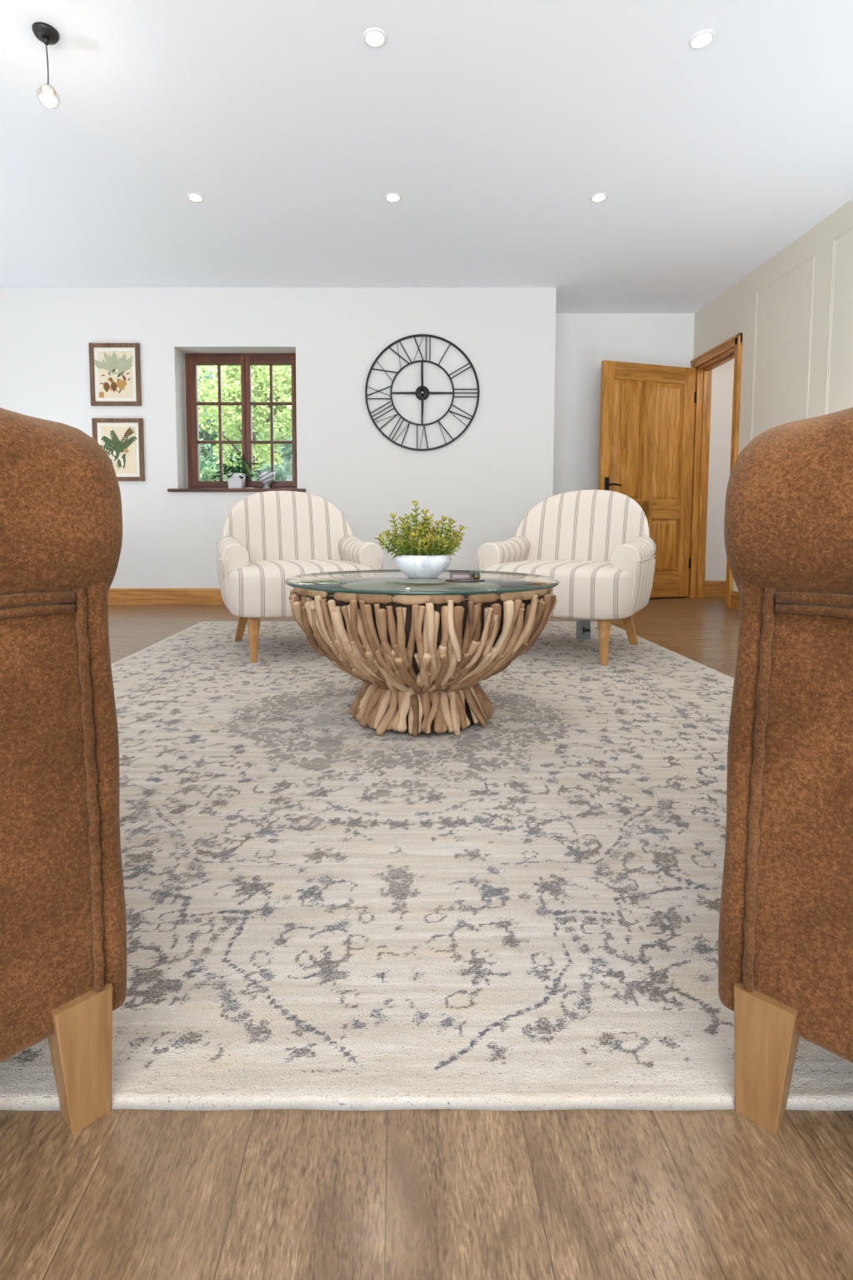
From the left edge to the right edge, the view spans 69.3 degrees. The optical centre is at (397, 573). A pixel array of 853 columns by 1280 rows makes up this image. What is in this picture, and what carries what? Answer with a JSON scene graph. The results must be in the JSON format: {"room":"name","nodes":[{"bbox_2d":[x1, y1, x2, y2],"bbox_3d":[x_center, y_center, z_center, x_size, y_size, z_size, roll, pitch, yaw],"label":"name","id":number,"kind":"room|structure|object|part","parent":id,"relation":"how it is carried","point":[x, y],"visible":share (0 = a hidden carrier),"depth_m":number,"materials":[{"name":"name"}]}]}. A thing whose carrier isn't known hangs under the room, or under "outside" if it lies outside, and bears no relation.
{"room":"living room","nodes":[
{"label":"living room","id":0,"kind":"room"},
{"bbox_2d":[0,287,556,588],"bbox_3d":[-1.255,-0.958,4.860,4.890,2.383,0.330,0,4,0],"label":"wall","id":1,"kind":"structure","parent":0,"point":[490,477],"depth_m":4.67,"materials":[{"name":"white paint"}]},
{"bbox_2d":[88,342,141,405],"bbox_3d":[-2.125,-1.494,4.643,0.376,0.462,0.024,0,4,0],"label":"framed print","id":2,"kind":"object","parent":1,"relation":"attached to","point":[114,368],"visible":1,"depth_m":4.64,"materials":[{"name":"beige paper"}]},
{"bbox_2d":[91,418,144,480],"bbox_3d":[-2.118,-0.936,4.682,0.380,0.470,0.024,0,4,0],"label":"framed print","id":3,"kind":"object","parent":1,"relation":"attached to","point":[122,440],"visible":0.91,"depth_m":4.68,"materials":[{"name":"beige paper"}]},
{"bbox_2d":[107,588,224,604],"bbox_3d":[-1.255,0.180,4.765,4.890,0.125,0.018,0,4,0],"label":"baseboard","id":4,"kind":"structure","parent":1,"relation":"attached to","point":[115,596],"depth_m":4.76,"materials":[{"name":"brown wood"}]},
{"bbox_2d":[167,353,305,491],"bbox_3d":[-1.226,-1.177,4.785,1.052,1.099,0.268,0,4,0],"label":"window","id":5,"kind":"structure","parent":1,"relation":"in","point":[246,361],"depth_m":4.84,"materials":[{"name":"brown wood"}]},
{"bbox_3d":[-1.226,-0.639,4.801,1.052,0.023,0.223,0,4,0],"label":"sill","id":6,"kind":"part","parent":5,"relation":"part of","materials":[{"name":"brown wood"}]},
{"bbox_2d":[211,453,262,488],"bbox_3d":[-1.239,-0.782,4.739,0.382,0.272,0.261,0,4,0],"label":"potted plant","id":7,"kind":"object","parent":5,"relation":"on","point":[237,479],"visible":1,"depth_m":4.72,"materials":[{"name":"green plant"}]},
{"bbox_3d":[-1.245,-0.709,4.772,0.120,0.120,0.120,0,4,0],"label":"pot","id":8,"kind":"part","parent":7,"relation":"part of","materials":[{"name":"white ceramic"}]},
{"bbox_2d":[257,470,274,488],"bbox_3d":[-1.020,-0.720,4.801,0.138,0.139,0.138,0,4,0],"label":"bowl planter","id":9,"kind":"object","parent":5,"relation":"on","point":[266,477],"visible":0.89,"depth_m":4.76,"materials":[{"name":"ceramic"}]},
{"bbox_2d":[365,334,479,450],"bbox_3d":[0.188,-1.357,4.647,0.863,0.863,0.039,0,4,0],"label":"wall clock","id":10,"kind":"object","parent":1,"relation":"attached to","point":[422,392],"visible":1,"depth_m":4.64,"materials":[{"name":"black metal"}]},
{"bbox_2d":[395,553,450,578],"bbox_3d":[0.077,-0.022,1.865,0.166,0.069,0.166,0,4,0],"label":"bowl","id":11,"kind":"object","parent":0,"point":[413,565],"depth_m":1.80,"materials":[{"name":"ceramic"}]},
{"bbox_2d":[0,0,852,313],"bbox_3d":[0.100,-1.973,1.215,8.000,0.150,8.500,0,4,0],"label":"ceiling","id":12,"kind":"structure","parent":0,"point":[496,125],"depth_m":2.88,"materials":[{"name":"paint"}]},
{"bbox_2d":[31,21,59,109],"bbox_3d":[-1.279,-1.840,2.252,0.088,0.260,0.088,0,4,0],"label":"pendant light","id":13,"kind":"object","parent":12,"relation":"hanging from","point":[44,32],"visible":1,"depth_m":2.24,"materials":[{"name":"black metal"}]},
{"bbox_3d":[-1.278,-1.850,2.252,0.007,0.140,0.004,0,4,0],"label":"cord","id":14,"kind":"part","parent":13,"relation":"part of","materials":[{"name":"black metal"}]},
{"bbox_2d":[186,192,204,202],"bbox_3d":[-1.099,-2.045,3.362,0.092,0.006,0.092,0,4,0],"label":"recessed light","id":15,"kind":"object","parent":12,"relation":"in","point":[196,197],"visible":1,"depth_m":3.36,"materials":[{"name":"white ceramic"}]},
{"bbox_2d":[362,27,387,47],"bbox_3d":[-0.083,-1.968,2.269,0.092,0.006,0.092,0,4,0],"label":"recessed light","id":16,"kind":"object","parent":12,"relation":"in","point":[372,37],"visible":1,"depth_m":2.27,"materials":[{"name":"white ceramic"}]},
{"bbox_2d":[385,192,401,202],"bbox_3d":[-0.023,-2.045,3.362,0.092,0.006,0.092,0,4,0],"label":"recessed light","id":17,"kind":"object","parent":12,"relation":"in","point":[392,197],"visible":1,"depth_m":3.36,"materials":[{"name":"white ceramic"}]},
{"bbox_2d":[590,192,608,202],"bbox_3d":[1.099,-2.045,3.362,0.092,0.006,0.092,0,4,0],"label":"recessed light","id":18,"kind":"object","parent":12,"relation":"in","point":[597,197],"visible":1,"depth_m":3.36,"materials":[{"name":"white ceramic"}]},
{"bbox_2d":[688,29,716,49],"bbox_3d":[1.126,-1.969,2.277,0.092,0.006,0.092,0,4,0],"label":"recessed light","id":19,"kind":"object","parent":12,"relation":"in","point":[702,39],"visible":1,"depth_m":2.27,"materials":[{"name":"white plastic"}]},
{"bbox_2d":[0,596,852,1279],"bbox_3d":[0.100,0.519,1.390,8.000,0.080,8.500,0,4,0],"label":"floor","id":20,"kind":"structure","parent":0,"point":[134,1194],"depth_m":0.54,"materials":[{"name":"brown wood"}]},
{"bbox_2d":[0,407,126,1134],"bbox_3d":[-0.878,0.078,0.602,0.896,0.910,0.900,-4,6,-45],"label":"armchair","id":21,"kind":"object","parent":20,"relation":"on","point":[63,922],"visible":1,"depth_m":0.56,"materials":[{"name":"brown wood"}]},
{"bbox_3d":[-0.649,0.225,0.368,0.202,0.454,0.868,4,6,45],"label":"arm","id":22,"kind":"part","parent":21,"relation":"part of","materials":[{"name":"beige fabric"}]},
{"bbox_3d":[-0.315,0.469,0.607,0.052,0.130,0.052,4,6,45],"label":"leg","id":23,"kind":"part","parent":21,"relation":"part of","materials":[{"name":"brown wood"}]},
{"bbox_2d":[0,621,852,1110],"bbox_3d":[0.038,0.416,2.221,2.507,0.010,3.227,0,4,0],"label":"rug","id":24,"kind":"object","parent":20,"relation":"on","point":[520,911],"visible":0.56,"depth_m":0.95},
{"bbox_2d":[216,490,384,662],"bbox_3d":[-0.484,-0.029,2.968,0.734,0.772,0.798,-1,4,-19],"label":"striped armchair","id":25,"kind":"object","parent":24,"relation":"on","point":[270,537],"visible":0.8,"depth_m":3.08,"materials":[{"name":"beige fabric"}]},
{"bbox_3d":[-0.798,0.041,2.884,0.096,0.235,0.552,-1,4,-15],"label":"panel","id":26,"kind":"part","parent":25,"relation":"part of","materials":[{"name":"beige fabric"}]},
{"bbox_3d":[-0.760,-0.063,2.834,0.116,0.213,0.425,-1,4,-19],"label":"armrest","id":27,"kind":"part","parent":25,"relation":"part of","materials":[{"name":"beige fabric"}]},
{"bbox_3d":[-0.786,0.234,3.134,0.079,0.225,0.102,-1,4,-19],"label":"leg","id":28,"kind":"part","parent":25,"relation":"part of","materials":[{"name":"brown wood"}]},
{"bbox_3d":[-0.614,0.278,2.644,0.060,0.205,0.060,-1,4,-19],"label":"leg","id":29,"kind":"part","parent":25,"relation":"part of","materials":[{"name":"brown wood"}]},
{"bbox_3d":[-0.568,-0.146,3.204,0.670,0.572,0.283,-1,4,-19],"label":"backrest","id":30,"kind":"part","parent":25,"relation":"part of","materials":[{"name":"beige fabric"}]},
{"bbox_3d":[-0.468,0.053,2.927,0.690,0.219,0.700,-1,4,-19],"label":"seat","id":31,"kind":"part","parent":25,"relation":"part of","materials":[{"name":"beige fabric"}]},
{"bbox_3d":[-0.185,-0.077,3.031,0.116,0.213,0.425,-1,4,-19],"label":"armrest","id":32,"kind":"part","parent":25,"relation":"part of","materials":[{"name":"beige fabric"}]},
{"bbox_3d":[-0.183,0.026,3.096,0.096,0.235,0.552,-2,4,-23],"label":"panel","id":33,"kind":"part","parent":25,"relation":"part of","materials":[{"name":"beige fabric"}]},
{"bbox_2d":[285,569,559,736],"bbox_3d":[0.071,0.224,1.860,0.802,0.420,0.802,-2,5,-29],"label":"coffee table","id":34,"kind":"object","parent":24,"relation":"on","point":[421,650],"visible":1,"depth_m":1.60,"materials":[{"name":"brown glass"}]},
{"bbox_2d":[375,500,466,578],"bbox_3d":[0.073,-0.103,1.853,0.249,0.233,0.179,2,5,29],"label":"potted plant","id":35,"kind":"object","parent":34,"relation":"on","point":[427,556],"visible":1,"depth_m":1.83,"materials":[{"name":"plant"}]},
{"bbox_3d":[0.071,0.019,1.846,0.802,0.010,0.802,0,4,0],"label":"glass","id":36,"kind":"part","parent":34,"relation":"part of","materials":[{"name":"teal"}]},
{"bbox_2d":[445,578,484,582],"bbox_3d":[0.190,0.020,1.728,0.112,0.005,0.072,0,4,0],"label":"oval tray","id":37,"kind":"object","parent":34,"relation":"on","point":[447,580],"visible":0.75,"depth_m":1.70,"materials":[{"name":"brown paint"}]},
{"bbox_2d":[449,570,472,579],"bbox_3d":[0.177,0.005,1.730,0.061,0.023,0.038,0,4,0],"label":"glass box","id":38,"kind":"object","parent":37,"relation":"on","point":[454,575],"visible":1,"depth_m":1.71,"materials":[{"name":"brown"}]},
{"bbox_2d":[472,571,480,579],"bbox_3d":[0.221,0.007,1.726,0.025,0.020,0.025,2,4,22],"label":"brass pot","id":39,"kind":"object","parent":37,"relation":"on","point":[476,575],"visible":0.99,"depth_m":1.72,"materials":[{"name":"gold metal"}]},
{"bbox_2d":[475,490,655,665],"bbox_3d":[0.811,-0.026,2.929,0.734,0.772,0.798,2,5,31],"label":"striped armchair","id":40,"kind":"object","parent":24,"relation":"on","point":[600,549],"visible":0.76,"depth_m":2.92,"materials":[{"name":"beige fabric"}]},
{"bbox_3d":[0.542,0.024,3.117,0.096,0.235,0.552,3,5,35],"label":"panel","id":41,"kind":"part","parent":40,"relation":"part of","materials":[{"name":"beige fabric"}]},
{"bbox_3d":[0.533,-0.078,3.053,0.116,0.213,0.425,2,5,31],"label":"armrest","id":42,"kind":"part","parent":40,"relation":"part of","materials":[{"name":"beige fabric"}]},
{"bbox_3d":[0.786,0.055,2.893,0.690,0.219,0.700,2,5,31],"label":"seat","id":43,"kind":"part","parent":40,"relation":"part of","materials":[{"name":"beige fabric"}]},
{"bbox_3d":[0.944,-0.141,3.143,0.670,0.572,0.283,2,5,31],"label":"backrest","id":44,"kind":"part","parent":40,"relation":"part of","materials":[{"name":"beige fabric"}]},
{"bbox_3d":[0.867,0.282,2.586,0.060,0.205,0.060,2,5,31],"label":"leg","id":45,"kind":"part","parent":40,"relation":"part of","materials":[{"name":"brown wood"}]},
{"bbox_3d":[1.137,0.241,3.029,0.079,0.225,0.102,2,5,31],"label":"leg","id":46,"kind":"part","parent":40,"relation":"part of","materials":[{"name":"brown wood"}]},
{"bbox_3d":[1.054,-0.056,2.740,0.116,0.213,0.425,2,5,31],"label":"armrest","id":47,"kind":"part","parent":40,"relation":"part of","materials":[{"name":"beige fabric"}]},
{"bbox_3d":[1.100,0.048,2.782,0.096,0.235,0.552,2,4,27],"label":"panel","id":48,"kind":"part","parent":40,"relation":"part of","materials":[{"name":"beige fabric"}]},
{"bbox_2d":[576,619,590,639],"bbox_3d":[0.968,0.292,3.206,0.066,0.098,0.044,1,4,8],"label":"box","id":49,"kind":"object","parent":24,"relation":"on","point":[583,626],"visible":1,"depth_m":3.19,"materials":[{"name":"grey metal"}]},
{"bbox_2d":[718,407,852,1134],"bbox_3d":[0.929,0.078,0.602,0.900,0.910,0.896,-4,6,-45],"label":"armchair","id":50,"kind":"object","parent":20,"relation":"on","point":[786,934],"visible":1,"depth_m":0.56,"materials":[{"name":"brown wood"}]},
{"bbox_3d":[0.366,0.469,0.607,0.052,0.130,0.052,-4,6,-45],"label":"leg","id":51,"kind":"part","parent":50,"relation":"part of","materials":[{"name":"brown wood"}]},
{"bbox_3d":[0.700,0.225,0.368,0.202,0.454,0.868,-4,6,-45],"label":"arm","id":52,"kind":"part","parent":50,"relation":"part of","materials":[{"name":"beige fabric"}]},
{"bbox_2d":[553,313,734,580],"bbox_3d":[2.495,-0.986,5.259,3.210,2.383,0.470,0,4,0],"label":"wall","id":53,"kind":"structure","parent":0,"point":[583,341],"depth_m":5.20,"materials":[{"name":"paint"}]},
{"bbox_2d":[598,360,696,597],"bbox_3d":[2.052,-0.743,5.072,0.891,1.900,0.145,-1,4,-16],"label":"door","id":54,"kind":"structure","parent":53,"relation":"in","point":[647,414],"depth_m":5.06,"materials":[{"name":"brown wood"}]},
{"bbox_3d":[1.727,-0.690,4.931,0.126,0.155,0.054,-1,4,-16],"label":"handle","id":55,"kind":"part","parent":54,"relation":"part of","materials":[{"name":"black metal"}]},
{"bbox_3d":[1.861,-1.070,4.992,0.283,0.965,0.026,-1,4,-16],"label":"panel","id":56,"kind":"part","parent":54,"relation":"part of","materials":[{"name":"brown wood"}]},
{"bbox_3d":[2.232,-0.225,5.162,0.283,0.455,0.026,-1,4,-16],"label":"panel","id":57,"kind":"part","parent":54,"relation":"part of","materials":[{"name":"brown wood"}]},
{"bbox_3d":[2.232,-1.078,5.102,0.283,0.965,0.026,-1,4,-16],"label":"panel","id":58,"kind":"part","parent":54,"relation":"part of","materials":[{"name":"brown wood"}]},
{"bbox_2d":[693,198,852,591],"bbox_3d":[2.550,-0.706,1.254,0.120,2.383,8.000,0,4,0],"label":"wall","id":59,"kind":"structure","parent":0,"point":[783,307],"depth_m":3.88,"materials":[{"name":"beige paint"}]},
{"bbox_2d":[685,332,742,607],"bbox_3d":[2.537,-0.764,4.884,0.146,1.993,0.746,0,4,0],"label":"trim","id":60,"kind":"structure","parent":59,"relation":"attached to","point":[730,349],"depth_m":5.14,"materials":[{"name":"brown wood"}]},
{"bbox_2d":[730,590,739,609],"bbox_3d":[2.481,0.447,0.961,0.018,0.125,7.255,0,4,0],"label":"baseboard","id":61,"kind":"structure","parent":59,"relation":"attached to","point":[735,596],"depth_m":4.51,"materials":[{"name":"brown wood"}]},
{"bbox_2d":[750,253,814,440],"bbox_3d":[2.489,-0.960,4.043,0.004,1.942,0.600,0,4,0],"label":"trim","id":62,"kind":"structure","parent":59,"relation":"attached to","point":[813,261],"depth_m":3.76,"materials":[{"name":"beige paint"}]},
{"bbox_2d":[825,225,852,414],"bbox_3d":[2.489,-0.913,3.287,0.004,1.954,0.605,0,4,0],"label":"trim","id":63,"kind":"structure","parent":59,"relation":"attached to","point":[833,251],"depth_m":3.54,"materials":[{"name":"beige paint"}]},
{"bbox_3d":[3.355,-0.898,3.997,1.490,2.383,2.500,0,4,0],"label":"wall","id":64,"kind":"structure","parent":0,"visible":0},
{"bbox_2d":[704,580,726,596],"bbox_3d":[3.255,0.135,5.313,1.290,0.140,0.018,0,4,0],"label":"baseboard","id":65,"kind":"structure","parent":64,"relation":"attached to","point":[712,588],"depth_m":5.30,"materials":[{"name":"brown wood"}]},
{"label":"outside","id":66,"kind":"structure","parent":0,"visible":0},
{"bbox_3d":[-3.000,-0.222,15.713,22.000,0.100,20.620,0,4,0],"label":"lawn","id":67,"kind":"structure","parent":66,"visible":0},
{"bbox_2d":[200,465,254,480],"bbox_3d":[-2.232,-0.515,7.435,1.620,1.662,1.501,0,4,0],"label":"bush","id":68,"kind":"object","parent":67,"relation":"on","point":[210,472],"visible":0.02,"depth_m":7.41,"materials":[{"name":"green plant"}]},
{"bbox_2d":[197,365,284,478],"bbox_3d":[-4.073,-2.176,11.903,3.821,4.338,2.446,0,4,0],"label":"tree","id":69,"kind":"object","parent":67,"relation":"on","point":[207,457],"visible":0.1,"depth_m":11.69,"materials":[{"name":"green plant"}]},
{"bbox_2d":[197,365,291,478],"bbox_3d":[-2.250,-1.730,9.712,2.008,3.754,2.290,4,5,42],"label":"tree","id":70,"kind":"object","parent":67,"relation":"on","point":[231,384],"visible":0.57,"depth_m":9.19,"materials":[{"name":"green plant"}]},
{"bbox_2d":[203,365,290,473],"bbox_3d":[-4.839,-4.063,18.866,5.182,7.130,4.589,0,4,0],"label":"tree","id":71,"kind":"object","parent":67,"relation":"on","point":[212,377],"visible":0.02,"depth_m":18.49,"materials":[{"name":"green plant"}]},
{"bbox_2d":[205,365,291,467],"bbox_3d":[-3.022,-3.575,15.161,3.546,6.674,3.160,0,4,0],"label":"tree","id":72,"kind":"object","parent":67,"relation":"on","point":[213,372],"visible":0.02,"depth_m":14.94,"materials":[{"name":"green plant"}]},
{"bbox_2d":[253,435,292,480],"bbox_3d":[-1.282,-0.558,6.827,0.899,1.832,1.032,-3,5,-36],"label":"tree","id":73,"kind":"object","parent":67,"relation":"on","point":[284,472],"visible":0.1,"depth_m":6.48,"materials":[{"name":"green plant"}]}
]}

